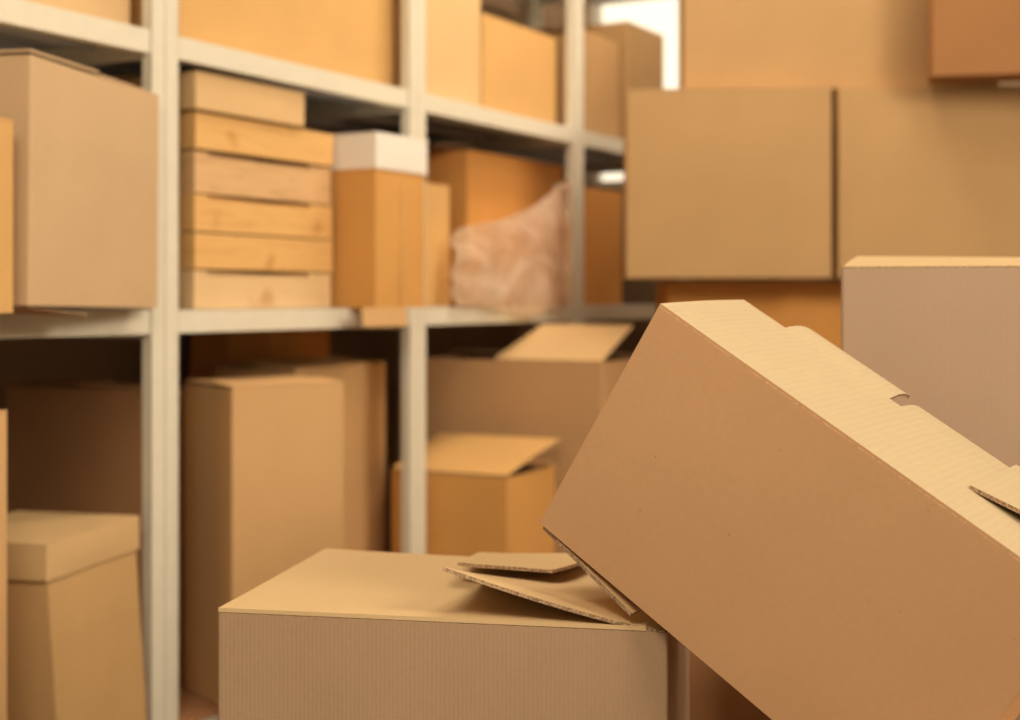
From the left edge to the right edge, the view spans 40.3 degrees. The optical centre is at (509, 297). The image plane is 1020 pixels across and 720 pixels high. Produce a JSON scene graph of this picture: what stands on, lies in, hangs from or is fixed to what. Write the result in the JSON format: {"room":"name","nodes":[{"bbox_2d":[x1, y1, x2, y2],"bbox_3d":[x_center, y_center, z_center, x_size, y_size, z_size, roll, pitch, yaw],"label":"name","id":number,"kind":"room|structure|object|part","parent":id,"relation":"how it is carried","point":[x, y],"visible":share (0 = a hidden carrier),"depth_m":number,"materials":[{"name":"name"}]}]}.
{"room":"warehouse","nodes":[
{"label":"warehouse","id":0,"kind":"room"},
{"bbox_2d":[0,0,557,551],"bbox_3d":[-1.597,-0.575,2.262,0.100,2.950,7.020,0,0,30],"label":"wall","id":1,"kind":"structure","parent":0,"point":[118,360],"depth_m":4.09,"materials":[{"name":"beige paint"}]},
{"bbox_2d":[558,0,1019,356],"bbox_3d":[1.856,-0.575,4.404,3.980,2.950,0.120,0,0,30],"label":"wall","id":2,"kind":"structure","parent":0,"point":[634,292],"depth_m":5.14,"materials":[{"name":"beige paint"}]},
{"bbox_2d":[590,0,678,185],"bbox_3d":[0.882,-0.775,4.947,1.310,0.710,0.040,0,0,30],"label":"window","id":3,"kind":"structure","parent":2,"relation":"in","point":[661,17],"depth_m":5.15,"materials":[{"name":"glass"}]},
{"bbox_3d":[-0.400,0.950,2.400,7.600,0.100,8.000,0,0,0],"label":"floor","id":4,"kind":"structure","parent":0,"visible":0},
{"bbox_2d":[0,0,693,719],"bbox_3d":[-0.473,-0.250,3.363,0.606,2.300,3.372,0,0,30],"label":"shelving rack","id":5,"kind":"object","parent":4,"relation":"on","point":[155,52],"visible":0.38,"depth_m":2.72,"materials":[{"name":"grey metal"}]},
{"bbox_2d":[0,410,6,719],"bbox_3d":[-0.933,0.462,1.928,0.406,0.614,0.206,0,0,13],"label":"cardboard box","id":6,"kind":"object","parent":5,"relation":"on","point":[3,413],"visible":1,"depth_m":1.97,"materials":[{"name":"brown cardboard"}]},
{"bbox_2d":[0,117,12,312],"bbox_3d":[-0.944,-0.121,1.932,0.446,0.284,0.206,0,0,13],"label":"cardboard box","id":7,"kind":"object","parent":5,"relation":"on","point":[6,125],"visible":1,"depth_m":1.96,"materials":[{"name":"brown cardboard"}]},
{"bbox_2d":[7,511,146,719],"bbox_3d":[-0.789,0.574,2.309,0.252,0.390,0.306,0,0,13],"label":"lidded box","id":8,"kind":"object","parent":5,"relation":"on","point":[74,637],"visible":0.97,"depth_m":2.23,"materials":[{"name":"brown cardboard"}]},
{"bbox_3d":[-0.794,0.407,2.305,0.244,0.057,0.296,0,0,13],"label":"lid","id":9,"kind":"part","parent":8,"relation":"part of","materials":[{"name":"brown cardboard"}]},
{"bbox_2d":[26,0,129,24],"bbox_3d":[-0.972,-0.655,2.409,0.426,0.354,0.445,0,0,30],"label":"cardboard box","id":10,"kind":"object","parent":5,"relation":"on","point":[113,10],"visible":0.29,"depth_m":2.43,"materials":[{"name":"brown cardboard"}]},
{"bbox_2d":[0,49,158,314],"bbox_3d":[-0.818,-0.168,2.265,0.336,0.392,0.406,0,-1,13],"label":"cardboard box","id":11,"kind":"object","parent":5,"relation":"on","point":[85,145],"visible":0.96,"depth_m":2.17,"materials":[{"name":"brown cardboard"}]},
{"bbox_2d":[5,379,184,686],"bbox_3d":[-0.847,0.471,2.852,0.446,0.595,0.106,0,0,30],"label":"cardboard box","id":12,"kind":"object","parent":5,"relation":"on","point":[74,446],"visible":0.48,"depth_m":2.80,"materials":[{"name":"brown cardboard"}]},
{"bbox_3d":[-0.630,-0.250,2.506,0.022,2.300,0.069,0,0,30],"label":"post","id":13,"kind":"part","parent":5,"relation":"part of","materials":[{"name":"grey metal"}]},
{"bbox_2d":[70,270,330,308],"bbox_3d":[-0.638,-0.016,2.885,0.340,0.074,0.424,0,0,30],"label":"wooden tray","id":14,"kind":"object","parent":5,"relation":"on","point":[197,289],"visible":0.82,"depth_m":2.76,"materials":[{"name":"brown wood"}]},
{"bbox_2d":[179,232,331,272],"bbox_3d":[-0.636,-0.090,2.888,0.340,0.069,0.428,0,0,30],"label":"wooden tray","id":15,"kind":"object","parent":14,"relation":"on","point":[197,251],"visible":0.61,"depth_m":2.77,"materials":[{"name":"brown wood"}]},
{"bbox_3d":[-0.636,-0.060,2.888,0.320,0.005,0.408,0,0,30],"label":"board","id":16,"kind":"part","parent":15,"relation":"part of","materials":[{"name":"brown wood"}]},
{"bbox_2d":[179,193,331,239],"bbox_3d":[-0.636,-0.162,2.887,0.340,0.072,0.428,0,0,30],"label":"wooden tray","id":17,"kind":"object","parent":15,"relation":"on","point":[198,213],"visible":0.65,"depth_m":2.76,"materials":[{"name":"brown wood"}]},
{"bbox_3d":[-0.636,-0.131,2.887,0.320,0.005,0.408,0,0,30],"label":"board","id":18,"kind":"part","parent":17,"relation":"part of","materials":[{"name":"brown wood"}]},
{"bbox_2d":[179,150,330,205],"bbox_3d":[-0.638,-0.240,2.892,0.340,0.081,0.425,0,0,30],"label":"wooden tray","id":19,"kind":"object","parent":17,"relation":"on","point":[200,172],"visible":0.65,"depth_m":2.77,"materials":[{"name":"brown wood"}]},
{"bbox_3d":[-0.638,-0.204,2.892,0.320,0.005,0.405,0,0,30],"label":"board","id":20,"kind":"part","parent":19,"relation":"part of","materials":[{"name":"brown wood"}]},
{"bbox_2d":[179,111,332,166],"bbox_3d":[-0.634,-0.318,2.886,0.340,0.070,0.428,0,0,30],"label":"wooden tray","id":21,"kind":"object","parent":19,"relation":"on","point":[199,131],"visible":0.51,"depth_m":2.77,"materials":[{"name":"brown wood"}]},
{"bbox_2d":[113,71,303,127],"bbox_3d":[-0.650,-0.393,2.823,0.332,0.074,0.329,0,0,30],"label":"cardboard box","id":22,"kind":"object","parent":21,"relation":"on","point":[199,91],"visible":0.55,"depth_m":2.70,"materials":[{"name":"brown cardboard"}]},
{"bbox_3d":[-0.634,-0.287,2.886,0.320,0.005,0.408,0,0,30],"label":"board","id":23,"kind":"part","parent":21,"relation":"part of","materials":[{"name":"brown wood"}]},
{"bbox_2d":[190,328,329,383],"bbox_3d":[-0.621,0.422,3.490,0.126,0.694,0.403,0,0,30],"label":"cardboard box","id":24,"kind":"object","parent":5,"relation":"on","point":[207,349],"visible":0.19,"depth_m":3.36,"materials":[{"name":"brown cardboard"}]},
{"bbox_2d":[130,0,394,86],"bbox_3d":[-0.650,-0.686,3.024,0.456,0.414,0.768,0,0,30],"label":"cardboard box","id":25,"kind":"object","parent":5,"relation":"on","point":[353,38],"visible":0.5,"depth_m":2.95,"materials":[{"name":"brown cardboard"}]},
{"bbox_2d":[185,375,343,704],"bbox_3d":[-0.484,0.464,2.735,0.251,0.610,0.206,0,0,-39],"label":"cardboard box","id":26,"kind":"object","parent":5,"relation":"on","point":[264,455],"visible":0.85,"depth_m":2.65,"materials":[{"name":"brown cardboard"}]},
{"bbox_2d":[214,357,385,551],"bbox_3d":[-0.493,0.458,3.291,0.246,0.623,0.355,0,0,30],"label":"cardboard box","id":27,"kind":"object","parent":5,"relation":"on","point":[364,380],"visible":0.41,"depth_m":3.29,"materials":[{"name":"brown cardboard"}]},
{"bbox_2d":[325,132,426,326],"bbox_3d":[-0.307,-0.146,3.043,0.149,0.414,0.255,0,0,30],"label":"cardboard box","id":28,"kind":"object","parent":5,"relation":"on","point":[378,178],"visible":0.91,"depth_m":2.99,"materials":[{"name":"brown cardboard"}]},
{"bbox_3d":[-0.296,-0.315,3.067,0.145,0.077,0.202,0,0,30],"label":"lid","id":29,"kind":"part","parent":28,"relation":"part of","materials":[{"name":"white cardboard"}]},
{"bbox_3d":[-0.318,-0.250,4.222,0.022,2.300,0.069,0,0,30],"label":"post","id":30,"kind":"part","parent":5,"relation":"part of","materials":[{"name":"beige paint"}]},
{"bbox_3d":[-0.223,-0.250,3.221,0.022,2.300,0.069,0,0,30],"label":"post","id":31,"kind":"part","parent":5,"relation":"part of","materials":[{"name":"grey metal"}]},
{"bbox_2d":[395,0,479,105],"bbox_3d":[-0.330,-0.710,3.515,0.406,0.464,0.338,0,0,30],"label":"cardboard box","id":32,"kind":"object","parent":5,"relation":"on","point":[452,26],"visible":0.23,"depth_m":3.43,"materials":[{"name":"brown cardboard"}]},
{"bbox_2d":[426,182,449,306],"bbox_3d":[-0.286,-0.132,3.402,0.206,0.307,0.209,0,0,30],"label":"cardboard box","id":33,"kind":"object","parent":5,"relation":"on","point":[437,195],"visible":0.23,"depth_m":3.39,"materials":[{"name":"brown cardboard"}]},
{"bbox_2d":[391,433,560,555],"bbox_3d":[-0.075,0.557,3.387,0.341,0.423,0.286,0,0,25],"label":"cardboard box","id":34,"kind":"object","parent":5,"relation":"on","point":[485,493],"visible":0.66,"depth_m":3.28,"materials":[{"name":"brown cardboard"}]},
{"bbox_2d":[426,144,562,305],"bbox_3d":[-0.183,-0.193,3.895,0.426,0.427,0.638,0,0,30],"label":"cardboard box","id":35,"kind":"object","parent":5,"relation":"on","point":[486,189],"visible":0.47,"depth_m":3.70,"materials":[{"name":"brown cardboard"}]},
{"bbox_2d":[453,185,571,318],"bbox_3d":[0.021,-0.136,3.584,0.093,0.380,0.612,0,0,30],"label":"plastic bag","id":36,"kind":"object","parent":5,"relation":"on","point":[492,288],"visible":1,"depth_m":3.61,"materials":[{"name":"beige"}]},
{"bbox_2d":[480,13,555,123],"bbox_3d":[-0.135,-0.613,3.838,0.386,0.268,0.408,0,0,30],"label":"cardboard box","id":37,"kind":"object","parent":5,"relation":"on","point":[518,63],"visible":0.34,"depth_m":3.72,"materials":[{"name":"brown cardboard"}]},
{"bbox_2d":[426,324,633,552],"bbox_3d":[0.072,0.419,3.691,0.556,0.700,0.306,0,0,26],"label":"cardboard box","id":38,"kind":"object","parent":5,"relation":"on","point":[556,380],"visible":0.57,"depth_m":3.55,"materials":[{"name":"brown cardboard"}]},
{"bbox_3d":[0.089,-0.250,4.937,0.022,2.300,0.069,0,0,30],"label":"post","id":39,"kind":"part","parent":5,"relation":"part of","materials":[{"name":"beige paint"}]},
{"bbox_3d":[0.184,-0.250,3.936,0.022,2.300,0.069,0,0,30],"label":"post","id":40,"kind":"part","parent":5,"relation":"part of","materials":[{"name":"grey metal"}]},
{"bbox_2d":[534,29,618,138],"bbox_3d":[0.122,-0.641,4.248,0.366,0.326,0.232,0,0,30],"label":"cardboard box","id":41,"kind":"object","parent":5,"relation":"on","point":[601,54],"visible":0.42,"depth_m":4.12,"materials":[{"name":"brown cardboard"}]},
{"bbox_2d":[563,187,621,304],"bbox_3d":[0.137,-0.155,4.235,0.346,0.351,0.241,0,0,30],"label":"cardboard box","id":42,"kind":"object","parent":5,"relation":"on","point":[602,208],"visible":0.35,"depth_m":4.12,"materials":[{"name":"brown cardboard"}]},
{"bbox_2d":[534,21,663,139],"bbox_3d":[0.257,-0.667,4.486,0.406,0.376,0.286,0,0,30],"label":"cardboard box","id":43,"kind":"object","parent":5,"relation":"on","point":[641,49],"visible":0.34,"depth_m":4.32,"materials":[{"name":"brown cardboard"}]},
{"bbox_2d":[218,548,688,719],"bbox_3d":[-0.039,0.576,1.472,0.440,0.645,0.334,0,0,11],"label":"cardboard box","id":44,"kind":"object","parent":4,"relation":"on","point":[338,634],"visible":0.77,"depth_m":1.32,"materials":[{"name":"brown cardboard"}]},
{"bbox_2d":[689,650,771,719],"bbox_3d":[0.295,0.595,1.895,0.171,0.608,0.286,0,0,3],"label":"cardboard box","id":45,"kind":"object","parent":4,"relation":"on","point":[711,697],"visible":0.02,"depth_m":1.75,"materials":[{"name":"brown cardboard"}]},
{"bbox_2d":[657,281,840,348],"bbox_3d":[0.879,0.426,3.814,0.924,0.946,0.424,0,0,2],"label":"cardboard box","id":46,"kind":"object","parent":4,"relation":"on","point":[813,305],"visible":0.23,"depth_m":3.61,"materials":[{"name":"brown cardboard"}]},
{"bbox_2d":[624,87,831,279],"bbox_3d":[0.555,-0.286,3.652,0.510,0.472,0.446,0,0,4],"label":"cardboard box","id":47,"kind":"object","parent":46,"relation":"on","point":[720,183],"visible":1,"depth_m":3.43,"materials":[{"name":"brown cardboard"}]},
{"bbox_2d":[813,86,1019,279],"bbox_3d":[1.109,-0.288,3.640,0.566,0.476,0.426,0,0,4],"label":"cardboard box","id":48,"kind":"object","parent":46,"relation":"on","point":[917,171],"visible":0.69,"depth_m":3.43,"materials":[{"name":"brown cardboard"}]},
{"bbox_2d":[679,0,998,92],"bbox_3d":[0.842,-0.740,3.655,0.786,0.428,0.346,0,0,5],"label":"cardboard box","id":49,"kind":"object","parent":48,"relation":"on","point":[835,44],"visible":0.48,"depth_m":3.49,"materials":[{"name":"brown cardboard"}]},
{"bbox_2d":[927,0,1019,83],"bbox_3d":[1.222,-0.731,3.320,0.426,0.408,0.136,0,0,12],"label":"cardboard box","id":50,"kind":"object","parent":48,"relation":"on","point":[969,41],"visible":1,"depth_m":3.28,"materials":[{"name":"brown cardboard"}]},
{"bbox_2d":[841,256,1019,719],"bbox_3d":[0.625,0.423,1.694,0.430,0.952,0.303,0,0,14],"label":"cardboard box","id":51,"kind":"object","parent":4,"relation":"on","point":[943,331],"visible":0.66,"depth_m":1.57,"materials":[{"name":"brown cardboard"}]},
{"bbox_3d":[0.412,0.673,1.180,0.306,0.453,0.366,0,0,0],"label":"cardboard box","id":52,"kind":"object","parent":4,"relation":"on","visible":0},
{"bbox_2d":[540,300,1019,719],"bbox_3d":[0.302,0.221,1.285,0.502,0.438,0.248,0,0,33],"label":"cardboard box","id":53,"kind":"object","parent":52,"relation":"on","point":[829,547],"visible":1,"depth_m":1.20,"materials":[{"name":"brown cardboard"}]}
]}

